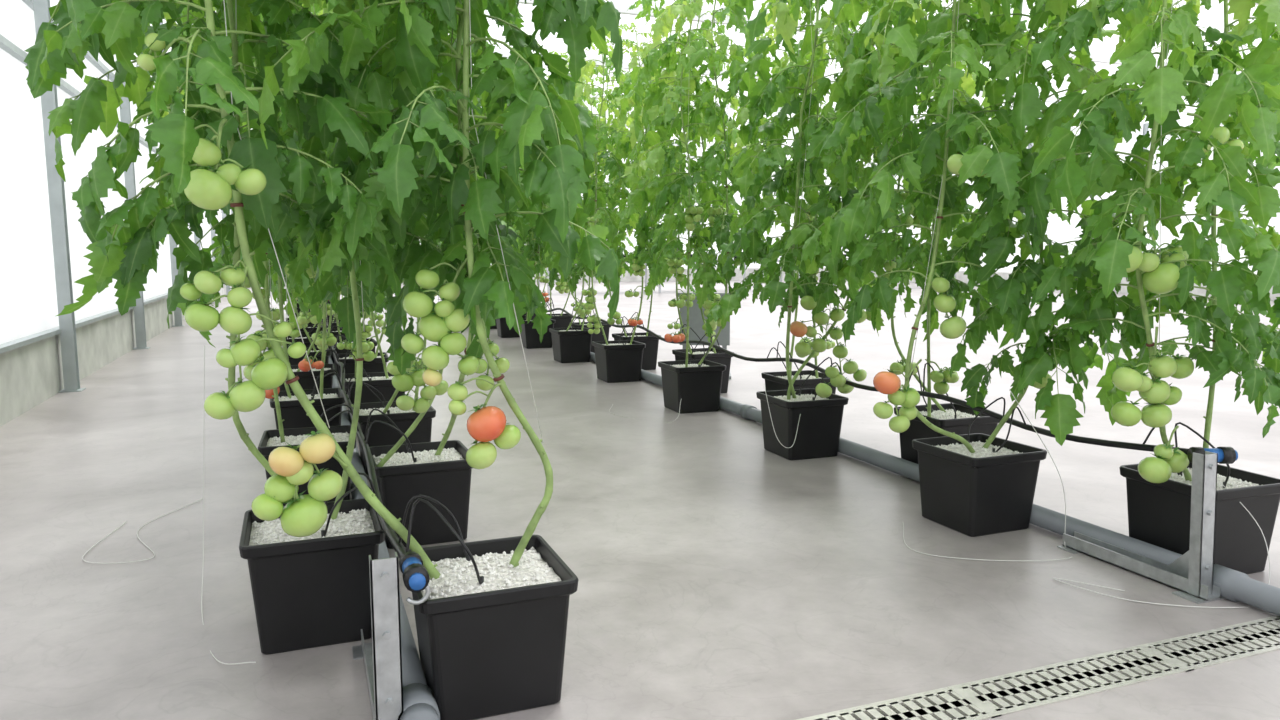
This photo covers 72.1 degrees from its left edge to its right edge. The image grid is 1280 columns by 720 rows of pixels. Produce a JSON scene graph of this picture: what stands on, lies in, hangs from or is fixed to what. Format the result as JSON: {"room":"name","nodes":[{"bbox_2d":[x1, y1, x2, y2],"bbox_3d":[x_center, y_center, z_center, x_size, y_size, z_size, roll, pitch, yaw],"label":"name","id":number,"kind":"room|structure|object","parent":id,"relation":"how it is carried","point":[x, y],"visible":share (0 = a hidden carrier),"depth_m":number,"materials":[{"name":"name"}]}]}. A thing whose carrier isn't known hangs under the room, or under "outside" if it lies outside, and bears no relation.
{"room":"greenhouse","nodes":[
{"label":"greenhouse","id":0,"kind":"room"},
{"bbox_2d":[0,0,230,343],"bbox_3d":[-5.112,-2.153,9.091,0.001,3.040,27.000,-3,7,-21],"label":"window","id":1,"kind":"structure","parent":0,"point":[28,294],"depth_m":5.20,"materials":[{"name":"glass"}]},
{"bbox_2d":[0,0,167,353],"bbox_3d":[-5.077,-1.629,9.169,0.065,1.980,27.000,-3,7,-21],"label":"trim","id":2,"kind":"structure","parent":1,"relation":"attached to","point":[6,45],"depth_m":5.57,"materials":[{"name":"paint"}]},
{"bbox_2d":[406,584,430,604],"bbox_3d":[-0.382,0.399,1.514,0.042,0.046,0.008,-3,7,-21],"label":"clamp","id":3,"kind":"object","parent":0,"point":[414,602],"depth_m":1.51,"materials":[{"name":"white plastic"}]},
{"bbox_2d":[420,162,841,269],"bbox_3d":[-1.797,-4.069,24.702,17.450,3.040,0.001,-3,7,-21],"label":"wall","id":4,"kind":"structure","parent":0,"point":[779,230],"depth_m":26.39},
{"bbox_2d":[0,279,1279,719],"bbox_3d":[3.058,-0.669,12.428,18.000,0.001,27.600,-3,7,-21],"label":"floor","id":5,"kind":"structure","parent":0,"point":[721,575],"depth_m":2.53,"materials":[{"name":"concrete"}]},
{"bbox_2d":[33,0,85,392],"bbox_3d":[-3.505,-1.498,5.228,0.120,3.400,0.120,-3,7,-21],"label":"steel column","id":6,"kind":"structure","parent":5,"relation":"on","point":[49,99],"depth_m":5.30,"materials":[{"name":"metal"}]},
{"bbox_2d":[0,284,231,426],"bbox_3d":[-5.140,-0.465,9.287,0.140,0.360,27.000,-3,7,-21],"label":"wall","id":7,"kind":"structure","parent":5,"relation":"on","point":[31,374],"depth_m":5.37,"materials":[{"name":"concrete"}]},
{"bbox_2d":[116,59,149,348],"bbox_3d":[-4.421,-1.789,7.601,0.120,3.400,0.120,-3,7,-21],"label":"steel column","id":8,"kind":"structure","parent":5,"relation":"on","point":[125,112],"depth_m":7.67,"materials":[{"name":"metal"}]},
{"bbox_2d":[519,0,1240,74],"bbox_3d":[3.656,-3.774,10.476,17.400,0.080,0.060,-3,7,-21],"label":"roof beam","id":9,"kind":"structure","parent":8,"relation":"attached to","point":[624,9],"depth_m":9.35,"materials":[{"name":"white metal"}]},
{"bbox_2d":[82,499,202,563],"bbox_3d":[-1.525,0.520,2.709,0.198,0.002,0.632,-2,7,-14],"label":"twine","id":10,"kind":"object","parent":5,"relation":"on","point":[201,499],"visible":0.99,"depth_m":2.57,"materials":[{"name":"white fabric"}]},
{"bbox_2d":[160,23,184,326],"bbox_3d":[-5.337,-2.080,9.973,0.120,3.400,0.120,-3,7,-21],"label":"steel column","id":11,"kind":"structure","parent":5,"relation":"on","point":[174,271],"depth_m":10.07,"materials":[{"name":"metal"}]},
{"bbox_2d":[493,51,1229,115],"bbox_3d":[2.740,-4.065,12.849,17.400,0.080,0.060,-3,7,-21],"label":"roof beam","id":12,"kind":"structure","parent":11,"relation":"attached to","point":[505,54],"depth_m":12.14,"materials":[{"name":"white metal"}]},
{"bbox_2d":[194,233,200,300],"bbox_3d":[-6.254,-2.372,12.346,0.120,3.400,0.120,-3,7,-21],"label":"steel column","id":13,"kind":"structure","parent":5,"relation":"on","point":[196,239],"depth_m":12.40,"materials":[{"name":"metal"}]},
{"bbox_2d":[590,95,1080,131],"bbox_3d":[1.823,-4.357,15.221,17.400,0.080,0.060,-3,7,-21],"label":"roof beam","id":14,"kind":"structure","parent":13,"relation":"attached to","point":[591,96],"depth_m":15.43,"materials":[{"name":"white metal"}]},
{"bbox_2d":[210,223,219,302],"bbox_3d":[-7.170,-2.663,14.718,0.120,3.400,0.120,-3,7,-21],"label":"steel column","id":15,"kind":"structure","parent":5,"relation":"on","point":[213,234],"depth_m":14.76,"materials":[{"name":"metal"}]},
{"bbox_2d":[606,121,992,145],"bbox_3d":[0.907,-4.648,17.594,17.400,0.080,0.060,-3,7,-21],"label":"roof beam","id":16,"kind":"structure","parent":15,"relation":"attached to","point":[790,132],"depth_m":18.41,"materials":[{"name":"white metal"}]},
{"bbox_2d":[222,210,229,294],"bbox_3d":[-8.086,-2.954,17.091,0.120,3.400,0.120,-3,7,-21],"label":"steel column","id":17,"kind":"structure","parent":5,"relation":"on","point":[223,214],"depth_m":17.24,"materials":[{"name":"metal"}]},
{"bbox_2d":[636,142,872,154],"bbox_3d":[-0.009,-4.939,19.966,17.400,0.080,0.060,-3,7,-21],"label":"roof beam","id":18,"kind":"structure","parent":17,"relation":"attached to","point":[708,145],"depth_m":20.53,"materials":[{"name":"white metal"}]},
{"bbox_2d":[201,346,255,664],"bbox_3d":[-1.000,0.306,2.046,0.073,0.606,0.763,-4,8,-31],"label":"twine","id":19,"kind":"object","parent":5,"relation":"on","point":[204,346],"visible":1,"depth_m":2.32,"materials":[{"name":"white fabric"}]},
{"bbox_2d":[286,335,316,347],"bbox_3d":[-2.402,-0.044,6.307,0.292,0.250,0.292,-3,8,-23],"label":"pot","id":20,"kind":"object","parent":5,"relation":"on","point":[306,341],"visible":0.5,"depth_m":6.17,"materials":[{"name":"black plastic"}]},
{"bbox_2d":[294,296,326,338],"bbox_3d":[-2.269,-1.486,6.088,0.717,2.723,0.829,-4,8,-30],"label":"plant","id":21,"kind":"object","parent":20,"relation":"on","point":[308,313],"visible":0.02,"depth_m":6.33,"materials":[{"name":"green plant"}]},
{"bbox_2d":[258,425,355,505],"bbox_3d":[-1.092,0.373,2.915,0.292,0.250,0.292,-2,7,-19],"label":"pot","id":22,"kind":"object","parent":5,"relation":"on","point":[270,440],"visible":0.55,"depth_m":2.86,"materials":[{"name":"black plastic"}]},
{"bbox_2d":[144,0,370,442],"bbox_3d":[-1.131,-1.061,2.629,0.661,2.725,0.900,-7,10,-43],"label":"plant","id":23,"kind":"object","parent":22,"relation":"on","point":[301,271],"visible":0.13,"depth_m":2.62,"materials":[{"name":"green plant"}]},
{"bbox_2d":[279,364,334,390],"bbox_3d":[-1.743,0.166,4.602,0.292,0.250,0.292,-2,7,-19],"label":"pot","id":24,"kind":"object","parent":5,"relation":"on","point":[306,380],"visible":0.34,"depth_m":4.48,"materials":[{"name":"black plastic"}]},
{"bbox_2d":[268,142,366,371],"bbox_3d":[-1.619,-1.234,4.372,0.814,2.645,0.972,-1,7,-8],"label":"plant","id":25,"kind":"object","parent":24,"relation":"on","point":[330,340],"visible":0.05,"depth_m":4.45,"materials":[{"name":"green plant"}]},
{"bbox_2d":[270,388,344,428],"bbox_3d":[-1.414,0.270,3.749,0.292,0.250,0.292,-3,8,-23],"label":"pot","id":26,"kind":"object","parent":5,"relation":"on","point":[294,415],"visible":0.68,"depth_m":3.63,"materials":[{"name":"black plastic"}]},
{"bbox_2d":[165,3,387,398],"bbox_3d":[-1.352,-1.126,3.480,1.065,2.643,0.775,6,9,39],"label":"plant","id":27,"kind":"object","parent":26,"relation":"on","point":[303,319],"visible":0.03,"depth_m":3.54,"materials":[{"name":"green plant"}]},
{"bbox_2d":[294,325,322,334],"bbox_3d":[-2.731,-0.148,7.160,0.292,0.250,0.292,-3,8,-22],"label":"pot","id":28,"kind":"object","parent":5,"relation":"on","point":[302,331],"visible":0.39,"depth_m":7.04,"materials":[{"name":"black plastic"}]},
{"bbox_2d":[289,299,332,327],"bbox_3d":[-2.657,-1.557,6.989,0.960,2.643,0.786,-2,7,-16],"label":"plant","id":29,"kind":"object","parent":28,"relation":"on","point":[327,304],"visible":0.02,"depth_m":7.20,"materials":[{"name":"green plant"}]},
{"bbox_2d":[287,347,330,364],"bbox_3d":[-2.072,0.061,5.455,0.292,0.250,0.292,-3,8,-23],"label":"pot","id":30,"kind":"object","parent":5,"relation":"on","point":[293,361],"visible":0.21,"depth_m":5.33,"materials":[{"name":"black plastic"}]},
{"bbox_2d":[262,261,316,351],"bbox_3d":[-2.101,-1.263,5.257,0.683,2.483,0.888,-6,9,-41],"label":"plant","id":31,"kind":"object","parent":30,"relation":"on","point":[295,333],"visible":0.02,"depth_m":5.38,"materials":[{"name":"green plant"}]},
{"bbox_2d":[239,498,384,654],"bbox_3d":[-0.737,0.485,1.998,0.292,0.250,0.292,-3,8,-21],"label":"pot","id":32,"kind":"object","parent":5,"relation":"on","point":[311,591],"visible":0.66,"depth_m":1.89,"materials":[{"name":"black plastic"}]},
{"bbox_2d":[24,0,492,519],"bbox_3d":[-0.760,-0.924,1.817,0.852,2.649,0.983,-3,8,-25],"label":"plant","id":33,"kind":"object","parent":32,"relation":"on","point":[96,106],"visible":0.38,"depth_m":1.71,"materials":[{"name":"green plant"}]},
{"bbox_2d":[326,320,340,348],"bbox_3d":[-2.610,-0.215,7.705,0.292,0.250,0.292,-3,7,-21],"label":"pot","id":34,"kind":"object","parent":5,"relation":"on","point":[333,324],"visible":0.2,"depth_m":7.55,"materials":[{"name":"black plastic"}]},
{"bbox_2d":[329,328,345,363],"bbox_3d":[-2.280,-0.111,6.853,0.292,0.250,0.292,-3,8,-23],"label":"pot","id":35,"kind":"object","parent":5,"relation":"on","point":[334,332],"visible":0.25,"depth_m":6.71,"materials":[{"name":"black plastic"}]},
{"bbox_2d":[291,291,340,328],"bbox_3d":[-2.273,-1.524,6.407,0.731,2.726,0.753,2,7,19],"label":"plant","id":36,"kind":"object","parent":35,"relation":"on","point":[340,291],"visible":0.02,"depth_m":6.59,"materials":[{"name":"green plant"}]},
{"bbox_2d":[333,338,376,378],"bbox_3d":[-1.951,-0.006,6.000,0.292,0.250,0.292,-3,8,-23],"label":"pot","id":37,"kind":"object","parent":5,"relation":"on","point":[343,351],"visible":0.06,"depth_m":5.90,"materials":[{"name":"black plastic"}]},
{"bbox_2d":[334,311,383,342],"bbox_3d":[-1.886,-1.418,5.861,0.960,2.643,0.786,-6,9,-41],"label":"plant","id":38,"kind":"object","parent":37,"relation":"on","point":[380,322],"visible":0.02,"depth_m":6.10,"materials":[{"name":"green plant"}]},
{"bbox_2d":[336,352,388,379],"bbox_3d":[-1.622,0.099,5.147,0.292,0.250,0.292,-2,7,-18],"label":"pot","id":39,"kind":"object","parent":5,"relation":"on","point":[376,365],"visible":0.35,"depth_m":5.03,"materials":[{"name":"black plastic"}]},
{"bbox_2d":[349,235,424,357],"bbox_3d":[-1.493,-1.343,4.919,0.717,2.723,0.829,-3,8,-26],"label":"plant","id":40,"kind":"object","parent":39,"relation":"on","point":[366,332],"visible":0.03,"depth_m":5.15,"materials":[{"name":"green plant"}]},
{"bbox_2d":[345,372,404,423],"bbox_3d":[-1.292,0.203,4.295,0.292,0.250,0.292,-3,8,-22],"label":"pot","id":41,"kind":"object","parent":5,"relation":"on","point":[379,381],"visible":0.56,"depth_m":4.17,"materials":[{"name":"black plastic"}]},
{"bbox_2d":[287,4,434,380],"bbox_3d":[-1.295,-1.120,4.088,0.888,2.483,0.683,2,7,12],"label":"plant","id":42,"kind":"object","parent":41,"relation":"on","point":[368,355],"visible":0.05,"depth_m":4.21,"materials":[{"name":"green plant"}]},
{"bbox_2d":[352,552,403,719],"bbox_3d":[-0.509,0.480,1.691,0.096,0.335,0.440,-3,7,-21],"label":"bracket","id":43,"kind":"object","parent":5,"relation":"on","point":[382,657],"visible":1,"depth_m":1.51,"materials":[{"name":"silver metal"}]},
{"bbox_2d":[328,355,439,719],"bbox_3d":[-2.512,-0.042,7.042,0.074,0.074,11.940,-3,7,-21],"label":"drain pipe","id":44,"kind":"object","parent":5,"relation":"on","point":[419,703],"visible":0.22,"depth_m":1.68,"materials":[{"name":"grey plastic"}]},
{"bbox_2d":[353,401,435,477],"bbox_3d":[-0.963,0.308,3.442,0.292,0.250,0.292,-3,8,-22],"label":"pot","id":45,"kind":"object","parent":5,"relation":"on","point":[380,434],"visible":0.56,"depth_m":3.32,"materials":[{"name":"black plastic"}]},
{"bbox_2d":[343,34,519,413],"bbox_3d":[-0.841,-1.091,3.208,0.814,2.645,0.972,-1,7,-6],"label":"plant","id":46,"kind":"object","parent":45,"relation":"on","point":[415,363],"visible":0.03,"depth_m":3.30,"materials":[{"name":"green plant"}]},
{"bbox_2d":[369,440,471,548],"bbox_3d":[-0.663,0.404,2.664,0.292,0.250,0.292,-3,8,-22],"label":"pot","id":47,"kind":"object","parent":5,"relation":"on","point":[445,478],"visible":0.88,"depth_m":2.56,"materials":[{"name":"black plastic"}]},
{"bbox_2d":[249,0,608,466],"bbox_3d":[-0.502,-0.957,2.096,0.775,2.651,1.524,-2,7,-14],"label":"plant","id":48,"kind":"object","parent":47,"relation":"on","point":[485,198],"visible":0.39,"depth_m":1.70,"materials":[{"name":"green plant"}]},
{"bbox_2d":[409,535,577,719],"bbox_3d":[-0.297,0.519,1.718,0.292,0.250,0.292,-3,8,-21],"label":"pot","id":49,"kind":"object","parent":5,"relation":"on","point":[496,646],"visible":0.9,"depth_m":1.61,"materials":[{"name":"black plastic"}]},
{"bbox_2d":[40,0,622,578],"bbox_3d":[-0.465,-0.857,1.487,1.076,2.644,0.746,-4,8,-30],"label":"plant","id":50,"kind":"object","parent":49,"relation":"on","point":[559,180],"visible":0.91,"depth_m":1.50,"materials":[{"name":"green plant"}]},
{"bbox_2d":[490,319,496,328],"bbox_3d":[-1.682,-0.480,9.866,0.292,0.250,0.292,-3,8,-23],"label":"pot","id":51,"kind":"object","parent":5,"relation":"on","point":[495,326],"visible":0.02,"depth_m":9.78,"materials":[{"name":"black plastic"}]},
{"bbox_2d":[496,312,526,337],"bbox_3d":[-1.306,-0.361,8.892,0.292,0.250,0.292,-2,7,-18],"label":"pot","id":52,"kind":"object","parent":5,"relation":"on","point":[503,331],"visible":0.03,"depth_m":8.78,"materials":[{"name":"black plastic"}]},
{"bbox_2d":[503,209,547,274],"bbox_3d":[-1.168,-1.807,8.702,0.717,2.723,0.829,-6,9,-42],"label":"plant","id":53,"kind":"object","parent":52,"relation":"on","point":[511,223],"visible":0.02,"depth_m":8.81,"materials":[{"name":"green plant"}]},
{"bbox_2d":[521,318,555,348],"bbox_3d":[-0.930,-0.241,7.919,0.292,0.250,0.292,-2,7,-19],"label":"pot","id":54,"kind":"object","parent":5,"relation":"on","point":[530,338],"visible":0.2,"depth_m":7.81,"materials":[{"name":"black plastic"}]},
{"bbox_2d":[509,197,576,320],"bbox_3d":[-0.931,-1.565,7.712,0.888,2.483,0.683,1,7,9],"label":"plant","id":55,"kind":"object","parent":54,"relation":"on","point":[531,252],"visible":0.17,"depth_m":7.58,"materials":[{"name":"green plant"}]},
{"bbox_2d":[548,313,572,327],"bbox_3d":[-0.815,-0.312,8.495,0.292,0.250,0.292,-2,7,-19],"label":"pot","id":56,"kind":"object","parent":5,"relation":"on","point":[563,321],"visible":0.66,"depth_m":8.38,"materials":[{"name":"black plastic"}]},
{"bbox_2d":[518,53,594,315],"bbox_3d":[-0.770,-1.746,8.211,0.900,2.725,0.661,0,7,4],"label":"plant","id":57,"kind":"object","parent":56,"relation":"on","point":[546,280],"visible":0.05,"depth_m":8.34,"materials":[{"name":"green plant"}]},
{"bbox_2d":[549,327,593,362],"bbox_3d":[-0.537,-0.116,6.900,0.292,0.250,0.292,-3,7,-21],"label":"pot","id":58,"kind":"object","parent":5,"relation":"on","point":[570,346],"visible":0.9,"depth_m":6.79,"materials":[{"name":"black plastic"}]},
{"bbox_2d":[542,42,634,330],"bbox_3d":[-0.433,-1.512,6.638,0.814,2.645,0.972,1,7,8],"label":"plant","id":59,"kind":"object","parent":58,"relation":"on","point":[581,311],"visible":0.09,"depth_m":6.63,"materials":[{"name":"green plant"}]},
{"bbox_2d":[569,322,610,352],"bbox_3d":[-0.422,-0.187,7.475,0.292,0.250,0.292,-3,7,-21],"label":"pot","id":60,"kind":"object","parent":5,"relation":"on","point":[595,337],"visible":0.34,"depth_m":7.37,"materials":[{"name":"black plastic"}]},
{"bbox_2d":[538,58,608,324],"bbox_3d":[-0.594,-1.659,7.505,0.731,2.726,0.753,-2,7,-18],"label":"plant","id":61,"kind":"object","parent":60,"relation":"on","point":[564,286],"visible":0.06,"depth_m":7.52,"materials":[{"name":"green plant"}]},
{"bbox_2d":[401,268,827,284],"bbox_3d":[-1.783,-2.386,24.941,17.400,0.360,0.150,-3,7,-21],"label":"baseboard","id":62,"kind":"structure","parent":5,"relation":"on","point":[627,278],"depth_m":25.86,"materials":[{"name":"concrete"}]},
{"bbox_2d":[592,340,645,382],"bbox_3d":[-0.143,0.009,5.880,0.292,0.250,0.292,-3,7,-21],"label":"pot","id":63,"kind":"object","parent":5,"relation":"on","point":[616,362],"visible":0.94,"depth_m":5.77,"materials":[{"name":"black plastic"}]},
{"bbox_2d":[557,22,706,344],"bbox_3d":[-0.071,-1.388,5.619,1.065,2.643,0.775,4,8,33],"label":"plant","id":64,"kind":"object","parent":63,"relation":"on","point":[595,208],"visible":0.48,"depth_m":5.62,"materials":[{"name":"green plant"}]},
{"bbox_2d":[612,332,660,369],"bbox_3d":[-0.028,-0.062,6.455,0.292,0.250,0.292,-3,7,-20],"label":"pot","id":65,"kind":"object","parent":5,"relation":"on","point":[649,361],"visible":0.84,"depth_m":6.36,"materials":[{"name":"black plastic"}]},
{"bbox_2d":[566,31,694,336],"bbox_3d":[-0.100,-1.468,6.270,0.960,2.643,0.786,-3,8,-25],"label":"plant","id":66,"kind":"object","parent":65,"relation":"on","point":[575,278],"visible":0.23,"depth_m":6.26,"materials":[{"name":"green plant"}]},
{"bbox_2d":[537,254,762,293],"bbox_3d":[0.273,-1.849,18.761,5.000,0.800,1.000,-3,7,-21],"label":"bench","id":67,"kind":"object","parent":5,"relation":"on","point":[735,256],"visible":0.02,"depth_m":19.08,"materials":[{"name":"metal"}]},
{"bbox_2d":[658,360,725,413],"bbox_3d":[0.279,0.143,4.787,0.292,0.250,0.292,-3,7,-20],"label":"pot","id":68,"kind":"object","parent":5,"relation":"on","point":[698,389],"visible":0.94,"depth_m":4.68,"materials":[{"name":"black plastic"}]},
{"bbox_2d":[618,0,778,366],"bbox_3d":[0.332,-1.291,4.506,0.900,2.725,0.661,0,7,0],"label":"plant","id":69,"kind":"object","parent":68,"relation":"on","point":[670,91],"visible":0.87,"depth_m":4.51,"materials":[{"name":"green plant"}]},
{"bbox_2d":[672,348,733,392],"bbox_3d":[0.384,0.069,5.390,0.292,0.250,0.292,-3,8,-23],"label":"pot","id":70,"kind":"object","parent":5,"relation":"on","point":[720,357],"visible":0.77,"depth_m":5.31,"materials":[{"name":"black plastic"}]},
{"bbox_2d":[622,0,751,353],"bbox_3d":[0.245,-1.377,5.199,0.829,2.723,0.717,5,9,36],"label":"plant","id":71,"kind":"object","parent":70,"relation":"on","point":[670,163],"visible":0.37,"depth_m":5.13,"materials":[{"name":"green plant"}]},
{"bbox_2d":[678,293,730,378],"bbox_3d":[0.441,-0.169,5.998,0.370,0.575,0.200,0,7,4],"label":"control box","id":72,"kind":"object","parent":5,"relation":"on","point":[696,322],"visible":0.25,"depth_m":5.97,"materials":[{"name":"grey metal"}]},
{"bbox_2d":[761,370,835,393],"bbox_3d":[0.788,0.198,4.342,0.292,0.250,0.292,-2,7,-19],"label":"pot","id":73,"kind":"object","parent":5,"relation":"on","point":[773,380],"visible":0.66,"depth_m":4.29,"materials":[{"name":"black plastic"}]},
{"bbox_2d":[719,2,879,377],"bbox_3d":[0.798,-1.136,4.223,0.888,2.483,0.683,3,8,22],"label":"plant","id":74,"kind":"object","parent":73,"relation":"on","point":[737,221],"visible":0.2,"depth_m":4.20,"materials":[{"name":"green plant"}]},
{"bbox_2d":[756,388,848,459],"bbox_3d":[0.684,0.272,3.739,0.292,0.250,0.292,-3,7,-20],"label":"pot","id":75,"kind":"object","parent":5,"relation":"on","point":[820,422],"visible":0.9,"depth_m":3.64,"materials":[{"name":"black plastic"}]},
{"bbox_2d":[764,386,800,447],"bbox_3d":[0.547,0.229,3.572,0.192,0.226,0.121,6,9,42],"label":"twine","id":76,"kind":"object","parent":75,"relation":"hanging from","point":[764,386],"visible":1,"depth_m":3.54,"materials":[{"name":"white fabric"}]},
{"bbox_2d":[705,0,965,399],"bbox_3d":[0.750,-1.131,3.549,1.054,2.639,0.899,-5,8,-33],"label":"plant","id":77,"kind":"object","parent":75,"relation":"on","point":[768,95],"visible":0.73,"depth_m":3.51,"materials":[{"name":"green plant"}]},
{"bbox_2d":[777,254,955,281],"bbox_3d":[5.408,-2.089,20.715,4.500,0.800,1.000,-3,7,-21],"label":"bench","id":78,"kind":"object","parent":5,"relation":"on","point":[843,254],"visible":0.03,"depth_m":20.31,"materials":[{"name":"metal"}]},
{"bbox_2d":[545,297,1237,487],"bbox_3d":[-0.616,-0.400,7.517,0.283,0.246,11.536,-3,7,-21],"label":"irrigation line","id":79,"kind":"object","parent":5,"relation":"on","point":[1226,455],"visible":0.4,"depth_m":2.88,"materials":[{"name":"black plastic"}]},
{"bbox_2d":[590,352,1279,615],"bbox_3d":[-0.540,-0.081,7.356,0.074,0.074,11.560,-3,7,-21],"label":"drain pipe","id":80,"kind":"object","parent":5,"relation":"on","point":[1235,586],"visible":0.43,"depth_m":2.55,"materials":[{"name":"grey plastic"}]},
{"bbox_2d":[894,403,1001,463],"bbox_3d":[1.167,0.318,3.360,0.292,0.250,0.292,-2,7,-19],"label":"pot","id":81,"kind":"object","parent":5,"relation":"on","point":[984,424],"visible":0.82,"depth_m":3.30,"materials":[{"name":"black plastic"}]},
{"bbox_2d":[812,0,1070,416],"bbox_3d":[1.045,-1.096,3.248,0.814,2.645,0.972,-1,7,-6],"label":"plant","id":82,"kind":"object","parent":81,"relation":"on","point":[858,68],"visible":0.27,"depth_m":3.22,"materials":[{"name":"green plant"}]},
{"bbox_2d":[912,433,1046,536],"bbox_3d":[1.058,0.390,2.771,0.292,0.250,0.292,-3,8,-22],"label":"pot","id":83,"kind":"object","parent":5,"relation":"on","point":[982,492],"visible":0.89,"depth_m":2.68,"materials":[{"name":"black plastic"}]},
{"bbox_2d":[800,0,1186,452],"bbox_3d":[1.102,-1.010,2.557,1.140,2.644,0.875,-2,7,-17],"label":"plant","id":84,"kind":"object","parent":83,"relation":"on","point":[993,171],"visible":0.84,"depth_m":2.53,"materials":[{"name":"green plant"}]},
{"bbox_2d":[903,389,1071,560],"bbox_3d":[0.986,0.323,2.523,0.482,0.458,0.282,3,8,25],"label":"twine","id":85,"kind":"object","parent":5,"relation":"on","point":[1009,389],"visible":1,"depth_m":2.56,"materials":[{"name":"white fabric"}]},
{"bbox_2d":[796,615,1279,719],"bbox_3d":[1.446,0.631,1.987,3.760,0.043,0.128,-3,7,-21],"label":"floor drain grate","id":86,"kind":"object","parent":5,"relation":"in","point":[992,697],"visible":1,"depth_m":1.76,"materials":[{"name":"silver metal"}]},
{"bbox_2d":[872,269,1279,300],"bbox_3d":[11.205,-1.228,15.506,0.150,0.360,27.000,-3,7,-21],"label":"baseboard","id":87,"kind":"structure","parent":5,"relation":"on","point":[960,276],"depth_m":18.31,"materials":[{"name":"concrete"}]},
{"bbox_2d":[1057,451,1224,603],"bbox_3d":[1.324,0.386,2.339,0.096,0.365,0.440,-3,7,-21],"label":"bracket","id":88,"kind":"object","parent":5,"relation":"on","point":[1191,573],"visible":1,"depth_m":2.17,"materials":[{"name":"metal"}]},
{"bbox_2d":[1143,123,1148,165],"bbox_3d":[10.103,-3.037,17.772,0.120,3.400,0.120,-3,7,-21],"label":"steel column","id":89,"kind":"structure","parent":5,"relation":"on","point":[1145,125],"depth_m":17.57,"materials":[{"name":"metal"}]},
{"bbox_2d":[1053,479,1269,607],"bbox_3d":[1.340,0.439,2.202,0.488,0.309,0.247,-1,7,-10],"label":"twine","id":90,"kind":"object","parent":5,"relation":"on","point":[1217,479],"visible":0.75,"depth_m":2.21,"materials":[{"name":"white fabric"}]},
{"bbox_2d":[1119,461,1279,573],"bbox_3d":[1.533,0.434,2.415,0.292,0.250,0.292,-2,7,-19],"label":"pot","id":91,"kind":"object","parent":5,"relation":"on","point":[1159,514],"visible":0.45,"depth_m":2.33,"materials":[{"name":"black plastic"}]},
{"bbox_2d":[969,0,1279,482],"bbox_3d":[1.415,-0.967,2.276,1.204,2.624,0.784,-4,8,-29],"label":"plant","id":92,"kind":"object","parent":91,"relation":"on","point":[1251,97],"visible":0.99,"depth_m":2.17,"materials":[{"name":"green plant"}]},
{"bbox_3d":[-1.209,-0.437,9.514,0.292,0.250,0.292,-3,8,-22],"label":"pot","id":93,"kind":"object","parent":5,"relation":"on","visible":0},
{"bbox_2d":[508,111,547,296],"bbox_3d":[-1.101,-1.840,9.302,1.065,2.643,0.775,0,7,2],"label":"plant","id":94,"kind":"object","parent":93,"relation":"on","point":[522,247],"visible":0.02,"depth_m":9.34,"materials":[{"name":"green plant"}]},
{"bbox_3d":[-9.002,-3.245,19.464,0.120,3.400,0.120,-3,7,-21],"label":"steel column","id":95,"kind":"structure","parent":5,"relation":"on","visible":0},
{"bbox_2d":[608,155,870,166],"bbox_3d":[-0.925,-5.230,22.339,17.400,0.080,0.060,-3,7,-21],"label":"roof beam","id":96,"kind":"structure","parent":95,"relation":"attached to","point":[869,165],"depth_m":24.25,"materials":[{"name":"white metal"}]},
{"bbox_3d":[-4.377,-0.671,11.423,0.292,0.250,0.292,-2,7,-19],"label":"pot","id":97,"kind":"object","parent":5,"relation":"on","visible":0},
{"bbox_2d":[306,301,483,591],"bbox_3d":[-2.542,-0.315,7.078,0.278,0.185,12.051,-3,7,-21],"label":"irrigation line","id":98,"kind":"object","parent":97,"relation":"on","point":[415,575],"visible":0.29,"depth_m":1.86,"materials":[{"name":"black plastic"}]},
{"bbox_2d":[841,117,1279,274],"bbox_3d":[11.182,-2.914,15.290,0.001,3.040,27.000,-3,7,-21],"label":"window","id":99,"kind":"structure","parent":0,"point":[1060,231],"depth_m":18.08,"materials":[{"name":"glass"}]}
]}

